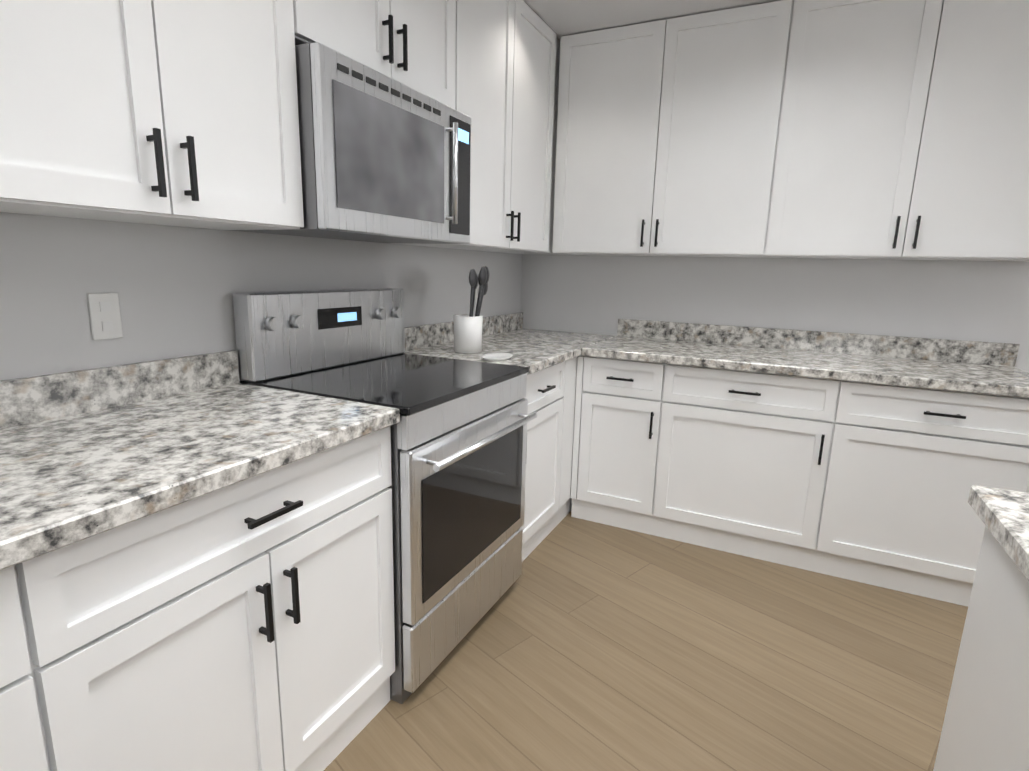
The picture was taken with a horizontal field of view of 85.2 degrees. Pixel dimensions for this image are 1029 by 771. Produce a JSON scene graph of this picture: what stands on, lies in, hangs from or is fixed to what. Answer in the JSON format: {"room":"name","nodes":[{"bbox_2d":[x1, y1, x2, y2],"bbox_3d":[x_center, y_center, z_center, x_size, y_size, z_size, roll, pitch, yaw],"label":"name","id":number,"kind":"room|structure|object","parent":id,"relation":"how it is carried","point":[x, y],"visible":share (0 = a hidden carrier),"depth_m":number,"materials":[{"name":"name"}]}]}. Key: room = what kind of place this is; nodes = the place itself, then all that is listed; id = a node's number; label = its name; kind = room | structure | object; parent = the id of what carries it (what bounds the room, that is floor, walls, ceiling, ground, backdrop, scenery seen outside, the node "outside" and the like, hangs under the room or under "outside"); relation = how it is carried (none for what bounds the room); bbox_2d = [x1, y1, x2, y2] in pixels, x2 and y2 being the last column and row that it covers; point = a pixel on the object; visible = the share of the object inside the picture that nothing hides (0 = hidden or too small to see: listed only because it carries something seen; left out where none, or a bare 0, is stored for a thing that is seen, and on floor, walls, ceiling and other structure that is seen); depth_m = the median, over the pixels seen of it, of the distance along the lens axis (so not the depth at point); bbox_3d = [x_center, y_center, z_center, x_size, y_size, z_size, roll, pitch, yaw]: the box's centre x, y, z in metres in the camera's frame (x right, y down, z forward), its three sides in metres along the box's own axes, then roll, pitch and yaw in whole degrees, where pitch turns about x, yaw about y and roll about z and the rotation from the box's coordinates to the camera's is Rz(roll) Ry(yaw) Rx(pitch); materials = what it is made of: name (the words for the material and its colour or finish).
{"room":"kitchen","nodes":[
{"label":"kitchen","id":0,"kind":"room"},
{"bbox_2d":[0,212,521,380],"bbox_3d":[-1.008,-0.424,1.475,0.100,2.740,4.780,7,13,25],"label":"wall","id":1,"kind":"structure","parent":0,"point":[175,288],"depth_m":1.54,"materials":[{"name":"paint"}]},
{"bbox_2d":[87,293,122,339],"bbox_3d":[-1.017,-0.172,1.393,0.007,0.114,0.070,7,13,25],"label":"electrical outlet plate","id":2,"kind":"object","parent":1,"relation":"attached to","point":[105,315],"depth_m":1.39,"materials":[{"name":"white plastic"}]},
{"bbox_2d":[0,350,239,425],"bbox_3d":[-1.208,0.076,1.038,0.020,0.100,1.573,7,13,25],"label":"backsplash","id":3,"kind":"structure","parent":1,"relation":"attached to","point":[27,399],"depth_m":1.40,"materials":[{"name":"grey stone"}]},
{"bbox_2d":[0,0,323,229],"bbox_3d":[-0.860,-0.900,1.152,0.326,1.066,0.855,7,13,25],"label":"upper cabinet","id":4,"kind":"object","parent":1,"relation":"attached to","point":[182,113],"depth_m":1.14,"materials":[{"name":"white wood"}]},
{"bbox_2d":[320,0,463,111],"bbox_3d":[-0.524,-1.262,1.761,0.326,0.588,0.760,7,13,25],"label":"upper cabinet","id":5,"kind":"object","parent":1,"relation":"attached to","point":[415,44],"depth_m":1.79,"materials":[{"name":"white wood"}]},
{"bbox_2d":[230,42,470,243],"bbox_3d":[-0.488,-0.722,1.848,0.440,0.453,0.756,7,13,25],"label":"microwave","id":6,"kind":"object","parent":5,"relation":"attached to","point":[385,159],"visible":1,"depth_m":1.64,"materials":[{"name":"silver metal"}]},
{"bbox_2d":[404,312,522,351],"bbox_3d":[-0.239,-0.302,2.974,0.020,0.100,1.294,7,13,25],"label":"backsplash","id":7,"kind":"structure","parent":1,"relation":"attached to","point":[420,336],"depth_m":2.75,"materials":[{"name":"grey stone"}]},
{"bbox_2d":[390,0,559,254],"bbox_3d":[-0.169,-1.170,2.532,0.326,1.066,1.000,7,13,25],"label":"upper cabinet","id":8,"kind":"object","parent":1,"relation":"attached to","point":[510,57],"depth_m":2.48,"materials":[{"name":"white wood"}]},
{"bbox_2d":[475,286,481,306],"bbox_3d":[-0.196,-0.484,3.037,0.007,0.114,0.070,7,13,25],"label":"electrical outlet plate","id":9,"kind":"object","parent":1,"relation":"attached to","point":[477,289],"depth_m":3.02,"materials":[{"name":"white plastic"}]},
{"bbox_2d":[552,104,567,254],"bbox_3d":[0.117,-1.281,3.103,0.326,1.066,0.416,7,13,25],"label":"upper cabinet","id":10,"kind":"object","parent":1,"relation":"attached to","point":[556,104],"depth_m":3.05,"materials":[{"name":"white wood"}]},
{"bbox_2d":[324,510,967,770],"bbox_3d":[-0.693,1.551,-0.993,8.500,0.100,9.530,7,13,25],"label":"floor","id":11,"kind":"structure","parent":0,"point":[584,645],"depth_m":1.83,"materials":[{"name":"brown wood"}]},
{"bbox_2d":[0,430,394,770],"bbox_3d":[-0.806,0.565,1.327,0.606,0.875,0.878,7,13,25],"label":"base cabinet","id":12,"kind":"object","parent":11,"relation":"on","point":[196,562],"depth_m":1.09,"materials":[{"name":"white wood"}]},
{"bbox_2d":[0,382,399,573],"bbox_3d":[-0.934,0.179,0.921,0.636,0.039,1.573,7,13,25],"label":"countertop","id":13,"kind":"structure","parent":12,"relation":"on","point":[67,481],"depth_m":1.10,"materials":[{"name":"grey stone"}]},
{"bbox_2d":[233,288,536,703],"bbox_3d":[-0.385,0.276,1.992,0.716,1.190,0.756,7,13,25],"label":"range","id":14,"kind":"object","parent":11,"relation":"on","point":[458,449],"visible":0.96,"depth_m":1.79,"materials":[{"name":"silver metal"}]},
{"bbox_2d":[521,364,563,561],"bbox_3d":[-0.159,0.312,2.618,0.606,0.875,0.525,7,13,25],"label":"base cabinet","id":15,"kind":"object","parent":11,"relation":"on","point":[542,389],"depth_m":2.53,"materials":[{"name":"white wood"}]},
{"bbox_2d":[404,328,615,375],"bbox_3d":[0.036,-0.199,2.857,0.636,0.039,1.294,7,13,25],"label":"countertop","id":16,"kind":"structure","parent":15,"relation":"on","point":[535,349],"depth_m":2.66,"materials":[{"name":"grey stone"}]},
{"bbox_2d":[453,266,488,352],"bbox_3d":[-0.190,-0.337,2.467,0.151,0.376,0.189,7,13,25],"label":"utensil crock","id":17,"kind":"object","parent":16,"relation":"on","point":[467,333],"visible":1,"depth_m":2.43,"materials":[{"name":"white ceramic"}]},
{"bbox_2d":[481,353,512,360],"bbox_3d":[-0.073,-0.119,2.326,0.120,0.012,0.180,7,13,25],"label":"spoon rest","id":18,"kind":"object","parent":16,"relation":"on","point":[496,356],"visible":1,"depth_m":2.33,"materials":[{"name":"white ceramic"}]},
{"bbox_2d":[556,356,577,525],"bbox_3d":[-0.021,0.258,2.895,0.606,0.875,0.218,7,13,25],"label":"base cabinet","id":19,"kind":"object","parent":11,"relation":"on","point":[568,385],"depth_m":2.77,"materials":[{"name":"white wood"}]},
{"bbox_2d":[571,319,1028,606],"bbox_3d":[1.259,0.261,2.705,1.848,1.014,0.640,7,13,25],"label":"base cabinet","id":20,"kind":"object","parent":11,"relation":"on","point":[870,459],"depth_m":2.46,"materials":[{"name":"white wood"}]},
{"bbox_2d":[933,485,1028,770],"bbox_3d":[0.534,0.874,-0.484,0.870,1.080,3.082,7,13,25],"label":"kitchen island","id":21,"kind":"object","parent":11,"relation":"on","point":[985,727],"depth_m":0.89,"materials":[{"name":"wood"}]},
{"bbox_2d":[968,485,1028,588],"bbox_3d":[0.431,0.510,-0.488,0.630,0.040,3.170,7,13,25],"label":"island countertop","id":22,"kind":"structure","parent":21,"relation":"on","point":[996,529],"depth_m":0.88,"materials":[{"name":"grey stone"}]},
{"bbox_2d":[523,0,780,40],"bbox_3d":[0.845,-1.388,0.358,3.960,0.300,4.580,7,13,25],"label":"ceiling","id":23,"kind":"structure","parent":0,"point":[560,18],"depth_m":2.54,"materials":[{"name":"paint"}]},
{"bbox_2d":[520,254,1028,372],"bbox_3d":[2.652,-0.496,2.285,5.760,2.740,0.100,7,13,25],"label":"wall","id":24,"kind":"structure","parent":0,"point":[984,301],"depth_m":2.86,"materials":[{"name":"paint"}]},
{"bbox_2d":[552,0,1028,260],"bbox_3d":[1.232,-1.147,2.602,2.126,1.066,0.360,7,13,25],"label":"upper cabinet","id":25,"kind":"object","parent":24,"relation":"attached to","point":[864,129],"visible":0.98,"depth_m":2.44,"materials":[{"name":"white wood"}]}
]}

